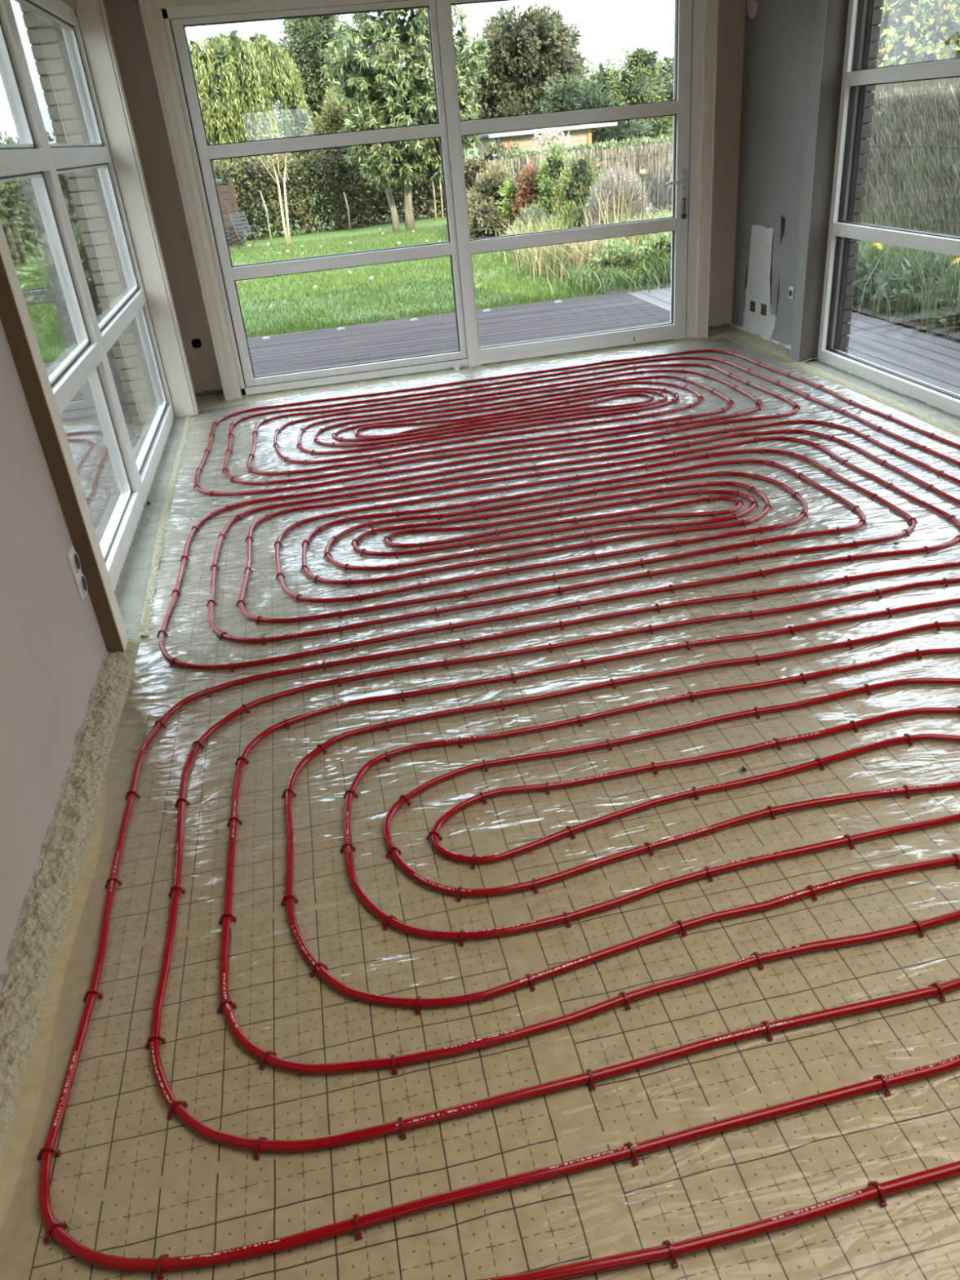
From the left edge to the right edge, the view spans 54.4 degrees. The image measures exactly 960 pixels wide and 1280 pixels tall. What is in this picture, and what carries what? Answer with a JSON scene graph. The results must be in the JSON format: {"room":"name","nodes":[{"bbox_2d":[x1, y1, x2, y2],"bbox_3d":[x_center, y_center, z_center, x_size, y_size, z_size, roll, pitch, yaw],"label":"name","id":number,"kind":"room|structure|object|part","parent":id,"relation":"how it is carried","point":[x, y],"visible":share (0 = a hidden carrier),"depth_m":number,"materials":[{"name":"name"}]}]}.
{"room":"building under construction","nodes":[
{"label":"building under construction","id":0,"kind":"room"},
{"bbox_2d":[0,0,108,995],"bbox_3d":[-1.326,-0.455,1.947,0.176,2.520,10.300,-10,29,-7],"label":"wall","id":1,"kind":"structure","parent":0,"point":[54,654],"depth_m":2.66,"materials":[{"name":"beige paint"}]},
{"bbox_2d":[0,220,128,653],"bbox_3d":[-1.441,-1.015,2.870,0.068,2.420,0.109,-10,29,-7],"label":"trim","id":2,"kind":"structure","parent":1,"relation":"attached to","point":[15,317],"depth_m":3.05,"materials":[{"name":"brown wood"}]},
{"bbox_2d":[66,546,87,600],"bbox_3d":[-1.359,-0.227,3.163,0.026,0.170,0.083,-10,29,-7],"label":"wall socket","id":3,"kind":"object","parent":1,"relation":"attached to","point":[72,556],"visible":1,"depth_m":3.14,"materials":[{"name":"white plastic"}]},
{"bbox_2d":[0,0,175,591],"bbox_3d":[-1.900,-1.762,4.356,0.105,2.360,3.500,-10,29,-7],"label":"window","id":4,"kind":"structure","parent":1,"relation":"in","point":[39,161],"depth_m":4.42,"materials":[{"name":"white plastic"}]},
{"bbox_2d":[75,0,198,417],"bbox_3d":[-2.111,-2.598,5.827,0.148,2.415,0.100,-10,29,-7],"label":"trim","id":5,"kind":"structure","parent":1,"relation":"attached to","point":[91,15],"depth_m":5.72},
{"bbox_2d":[18,3,158,436],"bbox_3d":[-2.472,-2.727,6.148,0.190,2.800,0.685,-10,29,-7],"label":"wall","id":6,"kind":"structure","parent":0,"point":[49,49],"depth_m":5.80,"materials":[{"name":"beige brick"}]},
{"bbox_2d":[103,0,746,395],"bbox_3d":[-0.181,-3.125,6.568,4.520,2.540,0.320,-10,29,-7],"label":"wall","id":7,"kind":"structure","parent":0,"point":[124,17],"depth_m":6.46,"materials":[{"name":"beige paint"}]},
{"bbox_2d":[137,0,242,399],"bbox_3d":[-1.881,-2.801,6.195,0.117,2.385,0.265,-10,29,-7],"label":"trim","id":8,"kind":"structure","parent":7,"relation":"attached to","point":[153,19],"depth_m":6.01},
{"bbox_2d":[150,0,274,8],"bbox_3d":[-0.260,-4.117,5.850,3.634,0.065,0.235,-10,29,-7],"label":"trim","id":9,"kind":"structure","parent":7,"relation":"attached to","point":[155,4],"depth_m":5.56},
{"bbox_2d":[161,0,478,396],"bbox_3d":[-0.969,-2.925,6.305,1.735,2.340,0.134,-10,29,-7],"label":"window","id":10,"kind":"structure","parent":7,"relation":"in","point":[175,20],"depth_m":6.17,"materials":[{"name":"white plastic"}]},
{"bbox_2d":[448,0,703,365],"bbox_3d":[-0.130,-3.044,6.393,3.428,2.360,0.199,-10,29,-7],"label":"door","id":11,"kind":"structure","parent":7,"relation":"in","point":[685,108],"depth_m":6.58,"materials":[{"name":"white plastic"}]},
{"bbox_3d":[0.543,-4.154,5.968,1.513,0.050,0.090,-10,29,-7],"label":"rail","id":12,"kind":"part","parent":11,"relation":"part of","materials":[{"name":"white plastic"}]},
{"bbox_3d":[0.729,-2.237,7.034,1.513,0.107,0.090,-10,29,-7],"label":"rail","id":13,"kind":"part","parent":11,"relation":"part of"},
{"bbox_3d":[1.378,-3.216,6.559,0.157,0.026,0.059,-10,29,-7],"label":"lever","id":14,"kind":"part","parent":11,"relation":"part of","materials":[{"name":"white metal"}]},
{"bbox_2d":[680,198,686,218],"bbox_3d":[1.459,-3.076,6.660,0.038,0.134,0.025,-10,29,-7],"label":"key","id":15,"kind":"object","parent":11,"relation":"hanging from","point":[683,215],"visible":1,"depth_m":6.68,"materials":[{"name":"blue metal"}]},
{"bbox_3d":[1.444,-3.191,6.626,0.034,0.273,0.012,-10,29,-7],"label":"handle plate","id":16,"kind":"part","parent":11,"relation":"part of","materials":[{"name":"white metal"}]},
{"bbox_3d":[0.708,-3.214,6.530,1.698,2.340,0.130,-10,29,-7],"label":"frame","id":17,"kind":"part","parent":11,"relation":"part of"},
{"bbox_2d":[694,0,719,338],"bbox_3d":[1.573,-3.388,6.646,0.086,2.385,0.245,-10,29,-7],"label":"trim","id":18,"kind":"structure","parent":7,"relation":"attached to","point":[710,28],"depth_m":6.54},
{"bbox_2d":[0,326,959,1279],"bbox_3d":[0.904,0.252,2.768,4.500,0.156,10.200,-10,29,-7],"label":"floor","id":19,"kind":"structure","parent":0,"point":[127,1180],"depth_m":2.14,"materials":[{"name":"plastic"}]},
{"bbox_2d":[452,363,460,371],"bbox_3d":[-0.170,-2.003,6.867,0.065,0.047,0.065,-10,29,-7],"label":"wedge","id":20,"kind":"object","parent":19,"relation":"on","point":[456,366],"visible":1,"depth_m":6.86,"materials":[{"name":"white plastic"}]},
{"bbox_2d":[102,337,959,850],"bbox_3d":[0.685,-0.155,3.441,3.996,0.003,7.826,-10,29,-7],"label":"plastic film","id":21,"kind":"object","parent":19,"relation":"on","point":[820,481],"visible":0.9,"depth_m":4.51,"materials":[{"name":"clear plastic"}]},
{"bbox_2d":[36,560,959,1279],"bbox_3d":[0.954,0.868,1.535,3.468,0.027,4.262,-10,29,-7],"label":"pipe","id":22,"kind":"object","parent":21,"relation":"on","point":[164,1263],"visible":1,"depth_m":2.19,"materials":[{"name":"red plastic"}]},
{"bbox_2d":[156,419,959,672],"bbox_3d":[0.913,0.436,2.319,3.768,0.027,6.210,-10,29,-7],"label":"pipe","id":23,"kind":"object","parent":21,"relation":"on","point":[211,602],"visible":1,"depth_m":4.08,"materials":[{"name":"red plastic"}]},
{"bbox_2d":[192,348,959,497],"bbox_3d":[0.867,-0.024,3.154,3.750,0.027,8.071,-11,29,-10],"label":"pipe","id":24,"kind":"object","parent":21,"relation":"on","point":[630,392],"visible":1,"depth_m":5.63,"materials":[{"name":"red plastic"}]},
{"bbox_2d":[478,1160,959,1279],"bbox_3d":[1.043,1.357,0.640,3.221,0.027,2.228,-10,29,-7],"label":"pipe","id":25,"kind":"object","parent":21,"relation":"on","point":[875,1190],"visible":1,"depth_m":1.48,"materials":[{"name":"red plastic"}]},
{"bbox_2d":[738,766,747,771],"bbox_3d":[0.711,0.344,2.513,0.018,0.013,0.027,-18,31,-22],"label":"scrap","id":26,"kind":"object","parent":21,"relation":"on","point":[744,769],"visible":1,"depth_m":2.51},
{"bbox_2d":[729,0,848,362],"bbox_3d":[2.873,-1.174,2.507,0.262,2.520,10.300,-10,29,-7],"label":"wall","id":27,"kind":"structure","parent":0,"point":[794,50],"depth_m":6.15,"materials":[{"name":"grey paint"}]},
{"bbox_2d":[746,0,758,18],"bbox_3d":[1.813,-4.309,6.185,0.029,0.324,0.175,-10,29,-7],"label":"wall bracket","id":28,"kind":"object","parent":27,"relation":"attached to","point":[752,5],"visible":1,"depth_m":6.23,"materials":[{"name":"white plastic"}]},
{"bbox_2d":[788,285,795,299],"bbox_3d":[2.125,-2.366,6.360,0.024,0.080,0.070,-10,29,-7],"label":"wall socket","id":29,"kind":"object","parent":27,"relation":"attached to","point":[792,289],"visible":0.89,"depth_m":6.34,"materials":[{"name":"white plastic"}]},
{"bbox_2d":[817,0,959,416],"bbox_3d":[2.595,-2.061,4.118,0.172,2.450,3.655,-10,29,-7],"label":"window","id":30,"kind":"structure","parent":27,"relation":"in","point":[856,73],"depth_m":5.48,"materials":[{"name":"white plastic"}]},
{"bbox_3d":[2.558,-2.050,4.115,0.090,2.340,3.655,-10,29,-7],"label":"frame","id":31,"kind":"part","parent":30,"relation":"part of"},
{"bbox_3d":[2.654,-1.061,4.656,0.092,0.086,3.600,-10,29,-7],"label":"rail","id":32,"kind":"part","parent":30,"relation":"part of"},
{"bbox_2d":[840,0,884,353],"bbox_3d":[2.180,-3.318,6.378,0.101,2.821,1.550,-10,29,-7],"label":"wall","id":33,"kind":"structure","parent":0,"point":[878,13],"depth_m":5.75,"materials":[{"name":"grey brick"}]},
{"label":"outside","id":34,"kind":"structure","parent":0,"visible":0},
{"bbox_2d":[61,410,146,542],"bbox_3d":[-4.103,0.847,2.712,6.000,0.001,9.500,-10,29,-7],"label":"window reflection","id":35,"kind":"object","parent":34,"point":[85,435],"visible":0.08,"depth_m":6.01,"materials":[{"name":"grey glass"}]},
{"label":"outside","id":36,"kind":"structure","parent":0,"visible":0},
{"bbox_2d":[18,148,959,364],"bbox_3d":[0.867,-14.668,29.927,75.000,0.097,87.000,-10,29,-7],"label":"lawn","id":37,"kind":"structure","parent":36,"point":[374,228],"depth_m":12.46,"materials":[{"name":"green plant"}]},
{"bbox_2d":[0,129,26,187],"bbox_3d":[-17.612,-15.053,30.840,7.071,3.398,4.038,-7,29,-3],"label":"tree","id":38,"kind":"object","parent":37,"relation":"on","point":[9,138],"visible":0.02,"depth_m":30.70,"materials":[{"name":"green plant"}]},
{"bbox_2d":[0,136,81,331],"bbox_3d":[-5.524,-3.466,8.707,2.327,2.401,18.203,-10,29,-7],"label":"hedge","id":39,"kind":"object","parent":37,"relation":"on","point":[20,219],"visible":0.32,"depth_m":12.21,"materials":[{"name":"green plant"}]},
{"bbox_2d":[45,131,72,208],"bbox_3d":[-14.598,-19.117,37.276,7.232,3.689,4.418,-5,29,1],"label":"tree","id":40,"kind":"object","parent":37,"relation":"on","point":[49,137],"visible":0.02,"depth_m":36.45,"materials":[{"name":"green plant"}]},
{"bbox_2d":[17,222,103,342],"bbox_3d":[-4.391,-4.150,10.650,1.540,1.335,2.306,-4,29,2],"label":"shrub","id":41,"kind":"object","parent":37,"relation":"on","point":[50,288],"visible":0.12,"depth_m":10.05,"materials":[{"name":"green plant"}]},
{"bbox_2d":[217,177,244,246],"bbox_3d":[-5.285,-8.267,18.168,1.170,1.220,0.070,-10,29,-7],"label":"garden chair","id":42,"kind":"object","parent":37,"relation":"on","point":[230,188],"visible":0.28,"depth_m":18.18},
{"bbox_2d":[215,178,222,184],"bbox_3d":[-5.011,-8.798,17.929,0.140,0.090,0.100,-10,29,-7],"label":"storage box","id":43,"kind":"object","parent":42,"relation":"on","point":[220,181],"visible":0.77,"depth_m":17.89,"materials":[{"name":"white plastic"}]},
{"bbox_3d":[-4.747,-8.359,18.240,0.070,1.220,0.070,-10,29,-7],"label":"post","id":44,"kind":"part","parent":42,"relation":"part of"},
{"bbox_2d":[229,211,262,249],"bbox_3d":[-4.470,-7.823,17.845,0.438,0.631,0.333,22,39,40],"label":"garden chair","id":45,"kind":"object","parent":37,"relation":"on","point":[242,214],"visible":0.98,"depth_m":17.86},
{"bbox_3d":[-4.590,-7.982,17.880,0.130,0.368,0.332,22,39,40],"label":"backrest frame","id":46,"kind":"part","parent":45,"relation":"part of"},
{"bbox_2d":[187,30,310,206],"bbox_3d":[-7.836,-13.631,25.040,6.697,4.386,3.286,-10,29,-7],"label":"willow tree","id":47,"kind":"object","parent":37,"relation":"on","point":[242,78],"visible":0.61,"depth_m":24.25,"materials":[{"name":"green plant"}]},
{"bbox_2d":[207,122,292,202],"bbox_3d":[-9.907,-16.181,31.910,6.608,2.949,4.427,3,30,15],"label":"tree","id":48,"kind":"object","parent":37,"relation":"on","point":[281,135],"visible":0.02,"depth_m":31.71,"materials":[{"name":"green plant"}]},
{"bbox_2d":[259,191,271,240],"bbox_3d":[-4.292,-8.507,18.766,0.089,0.953,0.042,-10,29,-7],"label":"slim trunk","id":49,"kind":"object","parent":37,"relation":"on","point":[265,207],"visible":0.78,"depth_m":18.77,"materials":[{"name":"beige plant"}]},
{"bbox_2d":[236,120,304,246],"bbox_3d":[-3.710,-8.377,17.256,1.352,2.134,0.912,-10,29,-7],"label":"young tree","id":50,"kind":"object","parent":37,"relation":"on","point":[287,234],"visible":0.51,"depth_m":17.16,"materials":[{"name":"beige plant"}]},
{"bbox_3d":[-3.836,-8.534,17.078,0.253,0.447,0.041,-17,31,-20],"label":"stem","id":51,"kind":"part","parent":50,"relation":"part of","materials":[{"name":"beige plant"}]},
{"bbox_3d":[-3.741,-8.225,17.307,0.120,1.822,0.068,-10,29,-7],"label":"stem","id":52,"kind":"part","parent":50,"relation":"part of","materials":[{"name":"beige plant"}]},
{"bbox_3d":[-3.654,-8.674,17.050,0.036,0.606,0.106,20,38,38],"label":"stem","id":53,"kind":"part","parent":50,"relation":"part of","materials":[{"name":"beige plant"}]},
{"bbox_3d":[-3.567,-8.254,17.330,0.306,1.824,0.062,-10,29,-7],"label":"stem","id":54,"kind":"part","parent":50,"relation":"part of","materials":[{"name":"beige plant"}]},
{"bbox_2d":[262,111,319,191],"bbox_3d":[-6.026,-19.218,36.284,6.360,3.393,4.194,-1,29,8],"label":"tree","id":55,"kind":"object","parent":37,"relation":"on","point":[302,153],"visible":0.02,"depth_m":35.58,"materials":[{"name":"green plant"}]},
{"bbox_2d":[211,129,373,240],"bbox_3d":[-4.880,-9.175,19.143,5.331,1.946,0.897,-12,30,-11],"label":"hedge","id":56,"kind":"object","parent":37,"relation":"on","point":[239,174],"visible":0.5,"depth_m":19.28,"materials":[{"name":"green plant"}]},
{"bbox_2d":[270,14,382,197],"bbox_3d":[-4.563,-17.014,29.306,4.479,5.647,2.786,-21,33,-26],"label":"tree","id":57,"kind":"object","parent":37,"relation":"on","point":[308,35],"visible":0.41,"depth_m":28.29,"materials":[{"name":"green plant"}]},
{"bbox_2d":[302,77,361,205],"bbox_3d":[-3.277,-11.548,22.015,1.934,2.972,1.328,-17,31,-20],"label":"bush","id":58,"kind":"object","parent":37,"relation":"on","point":[332,115],"visible":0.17,"depth_m":21.47,"materials":[{"name":"green plant"}]},
{"bbox_2d":[343,192,351,231],"bbox_3d":[-2.729,-8.835,19.289,0.069,0.753,0.042,-10,29,-7],"label":"slim trunk","id":59,"kind":"object","parent":37,"relation":"on","point":[348,208],"visible":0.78,"depth_m":19.29,"materials":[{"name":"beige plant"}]},
{"bbox_2d":[244,227,528,307],"bbox_3d":[-1.910,-6.040,14.734,3.667,0.149,8.799,-10,29,-7],"label":"fallen leaves","id":60,"kind":"object","parent":37,"relation":"on","point":[398,242],"visible":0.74,"depth_m":12.60,"materials":[{"name":"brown plant"}]},
{"bbox_2d":[318,4,489,231],"bbox_3d":[-1.312,-10.286,17.187,3.237,5.119,2.354,-13,30,-14],"label":"tree","id":61,"kind":"object","parent":37,"relation":"on","point":[411,86],"visible":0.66,"depth_m":16.86,"materials":[{"name":"green plant"}]},
{"bbox_2d":[332,151,488,227],"bbox_3d":[-1.397,-9.874,20.205,3.624,1.547,0.902,-12,30,-12],"label":"hedge","id":62,"kind":"object","parent":37,"relation":"on","point":[470,172],"visible":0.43,"depth_m":20.14,"materials":[{"name":"green plant"}]},
{"bbox_2d":[431,176,436,220],"bbox_3d":[-0.966,-9.296,19.554,0.059,1.001,0.042,-10,29,-7],"label":"slim trunk","id":63,"kind":"object","parent":37,"relation":"on","point":[433,190],"visible":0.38,"depth_m":19.60,"materials":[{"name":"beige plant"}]},
{"bbox_2d":[439,177,444,219],"bbox_3d":[-0.819,-9.321,19.574,0.059,1.001,0.042,-10,29,-7],"label":"slim trunk","id":64,"kind":"object","parent":37,"relation":"on","point":[441,193],"visible":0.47,"depth_m":19.61,"materials":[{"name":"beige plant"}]},
{"bbox_2d":[409,108,475,159],"bbox_3d":[-3.459,-22.716,41.284,7.249,4.155,4.322,-6,29,-2],"label":"tree","id":65,"kind":"object","parent":37,"relation":"on","point":[468,148],"visible":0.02,"depth_m":41.74,"materials":[{"name":"green plant"}]},
{"bbox_2d":[464,138,533,170],"bbox_3d":[0.421,-10.761,21.586,2.510,1.498,1.382,-8,29,-4],"label":"bush","id":66,"kind":"object","parent":37,"relation":"on","point":[495,150],"visible":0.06,"depth_m":21.29,"materials":[{"name":"green plant"}]},
{"bbox_2d":[44,287,959,419],"bbox_3d":[0.128,-0.756,4.958,7.607,0.082,10.822,-10,29,-7],"label":"deck","id":67,"kind":"object","parent":37,"relation":"on","point":[931,359],"visible":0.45,"depth_m":8.52,"materials":[{"name":"grey wood"}]},
{"bbox_2d":[262,336,270,339],"bbox_3d":[-2.135,-3.016,9.314,0.090,0.018,0.090,-10,29,-7],"label":"light","id":68,"kind":"object","parent":67,"relation":"on","point":[264,337],"visible":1,"depth_m":9.29,"materials":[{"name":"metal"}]},
{"bbox_2d":[337,327,345,330],"bbox_3d":[-1.402,-3.141,9.412,0.090,0.018,0.090,-10,29,-7],"label":"light","id":69,"kind":"object","parent":67,"relation":"on","point":[339,328],"visible":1,"depth_m":9.39,"materials":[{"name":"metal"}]},
{"bbox_2d":[459,1,591,148],"bbox_3d":[1.362,-18.136,31.045,5.244,4.918,3.638,-8,29,-4],"label":"round tree","id":70,"kind":"object","parent":37,"relation":"on","point":[523,54],"visible":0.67,"depth_m":29.86,"materials":[{"name":"green plant"}]},
{"bbox_2d":[468,122,617,159],"bbox_3d":[1.581,-12.285,23.951,3.200,1.455,2.620,-10,29,-7],"label":"garden shed","id":71,"kind":"object","parent":37,"relation":"on","point":[584,135],"visible":0.29,"depth_m":22.72,"materials":[{"name":"wood"}]},
{"bbox_3d":[0.364,-11.489,22.820,0.100,1.370,0.100,-10,29,-7],"label":"corner post","id":72,"kind":"part","parent":71,"relation":"part of","materials":[{"name":"beige wood"}]},
{"bbox_3d":[0.780,-11.570,22.893,0.060,1.370,0.040,-10,29,-7],"label":"corner post","id":73,"kind":"part","parent":71,"relation":"part of","materials":[{"name":"wood"}]},
{"bbox_3d":[2.725,-11.903,23.153,0.100,1.370,0.060,-10,29,-7],"label":"corner post","id":74,"kind":"part","parent":71,"relation":"part of","materials":[{"name":"wood"}]},
{"bbox_2d":[502,208,671,293],"bbox_3d":[5.044,-6.778,14.877,9.500,0.032,10.000,-10,29,-7],"label":"garden bed","id":75,"kind":"object","parent":37,"relation":"on","point":[665,285],"visible":0.02,"depth_m":10.20,"materials":[{"name":"soil"}]},
{"bbox_2d":[466,159,517,239],"bbox_3d":[0.092,-7.300,15.549,0.963,1.262,1.524,4,30,17],"label":"shrub","id":76,"kind":"object","parent":75,"relation":"on","point":[483,214],"visible":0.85,"depth_m":15.47,"materials":[{"name":"green plant"}]},
{"bbox_2d":[497,178,519,235],"bbox_3d":[0.522,-7.097,15.403,0.644,0.947,0.658,-28,36,-35],"label":"shrub","id":77,"kind":"object","parent":75,"relation":"on","point":[509,193],"visible":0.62,"depth_m":15.30,"materials":[{"name":"green plant"}]},
{"bbox_2d":[507,160,549,222],"bbox_3d":[0.861,-7.149,15.216,0.788,1.176,0.825,-24,34,-30],"label":"shrub","id":78,"kind":"object","parent":75,"relation":"on","point":[526,190],"visible":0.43,"depth_m":15.01,"materials":[{"name":"red plant"}]},
{"bbox_2d":[502,201,559,249],"bbox_3d":[0.979,-6.153,13.944,1.365,0.729,1.039,19,37,37],"label":"shrub","id":79,"kind":"object","parent":75,"relation":"on","point":[533,211],"visible":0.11,"depth_m":14.01,"materials":[{"name":"green plant"}]},
{"bbox_2d":[494,213,587,265],"bbox_3d":[0.863,-5.611,12.994,1.448,0.567,1.444,-10,29,-7],"label":"grass","id":80,"kind":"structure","parent":75,"relation":"on","point":[544,227],"depth_m":12.89,"materials":[{"name":"green plant"}]},
{"bbox_2d":[530,140,568,223],"bbox_3d":[1.237,-7.228,15.004,0.857,1.459,0.897,4,30,17],"label":"shrub","id":81,"kind":"object","parent":75,"relation":"on","point":[549,169],"visible":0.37,"depth_m":14.71,"materials":[{"name":"green plant"}]},
{"bbox_2d":[528,126,573,160],"bbox_3d":[1.198,-7.549,15.204,0.748,1.747,0.480,-10,29,-7],"label":"flowering shrub","id":82,"kind":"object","parent":75,"relation":"on","point":[548,137],"depth_m":14.89,"materials":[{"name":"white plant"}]},
{"bbox_2d":[545,150,604,244],"bbox_3d":[1.312,-6.219,13.303,0.803,1.352,1.120,20,38,38],"label":"shrub","id":83,"kind":"object","parent":75,"relation":"on","point":[569,200],"visible":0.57,"depth_m":13.18,"materials":[{"name":"green plant"}]},
{"bbox_2d":[484,139,672,213],"bbox_3d":[2.900,-8.330,16.874,5.670,1.200,0.294,-10,29,-8],"label":"fence","id":84,"kind":"object","parent":75,"relation":"on","point":[655,159],"visible":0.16,"depth_m":16.70,"materials":[{"name":"brown wood"}]},
{"bbox_2d":[497,146,546,159],"label":"plants","id":85,"kind":"object","parent":84,"relation":"on","point":[531,153],"depth_m":16.39,"materials":[{"name":"green plant"}]},
{"bbox_2d":[563,133,672,154],"label":"plants","id":86,"kind":"object","parent":84,"relation":"on","point":[612,144],"depth_m":16.62,"materials":[{"name":"green plant"}]},
{"bbox_2d":[495,226,669,288],"bbox_3d":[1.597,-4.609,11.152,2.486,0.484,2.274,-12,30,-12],"label":"grass","id":87,"kind":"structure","parent":75,"relation":"on","point":[580,259],"depth_m":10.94,"materials":[{"name":"green plant"}]},
{"bbox_2d":[535,259,671,297],"bbox_3d":[1.617,-4.123,10.523,2.005,0.242,1.864,1,30,12],"label":"perennials","id":88,"kind":"object","parent":75,"relation":"on","point":[591,279],"visible":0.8,"depth_m":10.33,"materials":[{"name":"green plant"}]},
{"bbox_2d":[557,209,669,251],"bbox_3d":[1.979,-4.855,11.410,1.919,0.597,1.944,-10,29,-7],"label":"grass","id":89,"kind":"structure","parent":75,"relation":"on","point":[644,235],"depth_m":11.15,"materials":[{"name":"green plant"}]},
{"bbox_2d":[581,162,654,226],"bbox_3d":[1.905,-5.955,12.974,1.073,1.217,1.031,-8,29,-4],"label":"ornamental grass","id":90,"kind":"object","parent":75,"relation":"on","point":[628,182],"depth_m":12.71,"materials":[{"name":"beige plant"}]},
{"bbox_2d":[570,173,671,251],"bbox_3d":[1.713,-5.150,11.432,1.126,1.133,1.626,-10,29,-7],"label":"grass","id":91,"kind":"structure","parent":75,"relation":"on","point":[599,202],"depth_m":11.29,"materials":[{"name":"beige plant"}]},
{"bbox_2d":[585,248,671,288],"bbox_3d":[2.304,-4.314,10.647,2.232,0.339,2.133,10,33,26],"label":"perennials","id":92,"kind":"object","parent":75,"relation":"on","point":[666,264],"visible":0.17,"depth_m":10.37,"materials":[{"name":"green plant"}]},
{"bbox_2d":[588,231,671,275],"bbox_3d":[1.802,-4.382,10.659,1.159,0.608,0.734,-10,29,-7],"label":"shrub","id":93,"kind":"object","parent":75,"relation":"on","point":[661,247],"visible":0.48,"depth_m":10.57,"materials":[{"name":"green plant"}]},
{"bbox_2d":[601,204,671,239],"bbox_3d":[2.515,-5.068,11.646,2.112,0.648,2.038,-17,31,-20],"label":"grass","id":94,"kind":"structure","parent":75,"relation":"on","point":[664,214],"depth_m":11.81,"materials":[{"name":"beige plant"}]},
{"bbox_2d":[639,168,646,240],"bbox_3d":[1.931,-4.963,11.078,0.090,1.115,0.090,-10,29,-7],"label":"ornament","id":95,"kind":"object","parent":75,"relation":"on","point":[642,173],"visible":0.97,"depth_m":10.82,"materials":[{"name":"metal"}]},
{"bbox_3d":[1.935,-4.931,11.096,0.010,1.040,0.012,-17,31,-20],"label":"rod","id":96,"kind":"part","parent":95,"relation":"part of","materials":[{"name":"metal"}]},
{"bbox_2d":[535,71,654,150],"bbox_3d":[3.267,-14.466,26.293,3.329,2.805,1.861,-8,29,-5],"label":"tree","id":97,"kind":"object","parent":37,"relation":"on","point":[562,99],"visible":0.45,"depth_m":25.86,"materials":[{"name":"green plant"}]},
{"bbox_2d":[575,35,674,145],"bbox_3d":[5.611,-16.288,28.373,5.629,3.567,2.434,-10,29,-7],"label":"tree","id":98,"kind":"object","parent":37,"relation":"on","point":[643,66],"visible":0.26,"depth_m":27.70,"materials":[{"name":"green plant"}]},
{"bbox_2d":[850,302,959,338],"bbox_3d":[7.803,-2.162,6.093,8.000,0.027,11.500,-10,29,-7],"label":"garden bed","id":99,"kind":"object","parent":37,"relation":"on","point":[866,309],"visible":0.09,"depth_m":7.68,"materials":[{"name":"soil"}]},
{"bbox_2d":[848,240,958,325],"bbox_3d":[3.715,-3.117,8.069,0.968,0.678,1.902,-16,31,-18],"label":"plants","id":100,"kind":"object","parent":99,"relation":"on","point":[880,277],"visible":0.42,"depth_m":7.85,"materials":[{"name":"green plant"}]},
{"bbox_2d":[872,243,883,253],"bbox_3d":[3.488,-3.383,8.300,0.089,0.278,0.202,-8,29,-4],"label":"flower","id":101,"kind":"object","parent":100,"relation":"in","point":[874,243],"visible":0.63,"depth_m":8.19,"materials":[{"name":"yellow plant"}]},
{"bbox_2d":[851,220,959,338],"bbox_3d":[3.796,-3.228,8.178,1.717,0.586,4.448,-12,30,-11],"label":"plants","id":102,"kind":"object","parent":99,"relation":"on","point":[886,248],"visible":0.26,"depth_m":7.88,"materials":[{"name":"green plant"}]},
{"bbox_2d":[853,233,959,339],"bbox_3d":[4.105,-2.572,6.965,1.784,0.567,4.439,-10,29,-7],"label":"plants","id":103,"kind":"object","parent":99,"relation":"on","point":[934,313],"visible":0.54,"depth_m":7.37,"materials":[{"name":"green plant"}]},
{"bbox_2d":[932,264,959,339],"bbox_3d":[4.062,-2.369,6.695,0.943,0.617,2.221,-14,30,-15],"label":"shrub","id":104,"kind":"object","parent":99,"relation":"on","point":[938,318],"visible":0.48,"depth_m":7.26,"materials":[{"name":"green plant"}]},
{"bbox_2d":[858,76,959,244],"bbox_3d":[4.377,-3.602,7.571,0.171,1.792,7.994,-10,29,-7],"label":"fence","id":105,"kind":"object","parent":37,"relation":"on","point":[913,174],"visible":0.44,"depth_m":8.70,"materials":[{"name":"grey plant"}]},
{"bbox_2d":[875,0,959,66],"bbox_3d":[5.867,-6.476,10.822,3.402,3.440,7.025,-13,30,-12],"label":"tree","id":106,"kind":"object","parent":37,"relation":"on","point":[913,31],"visible":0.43,"depth_m":10.47,"materials":[{"name":"green plant"}]}
]}

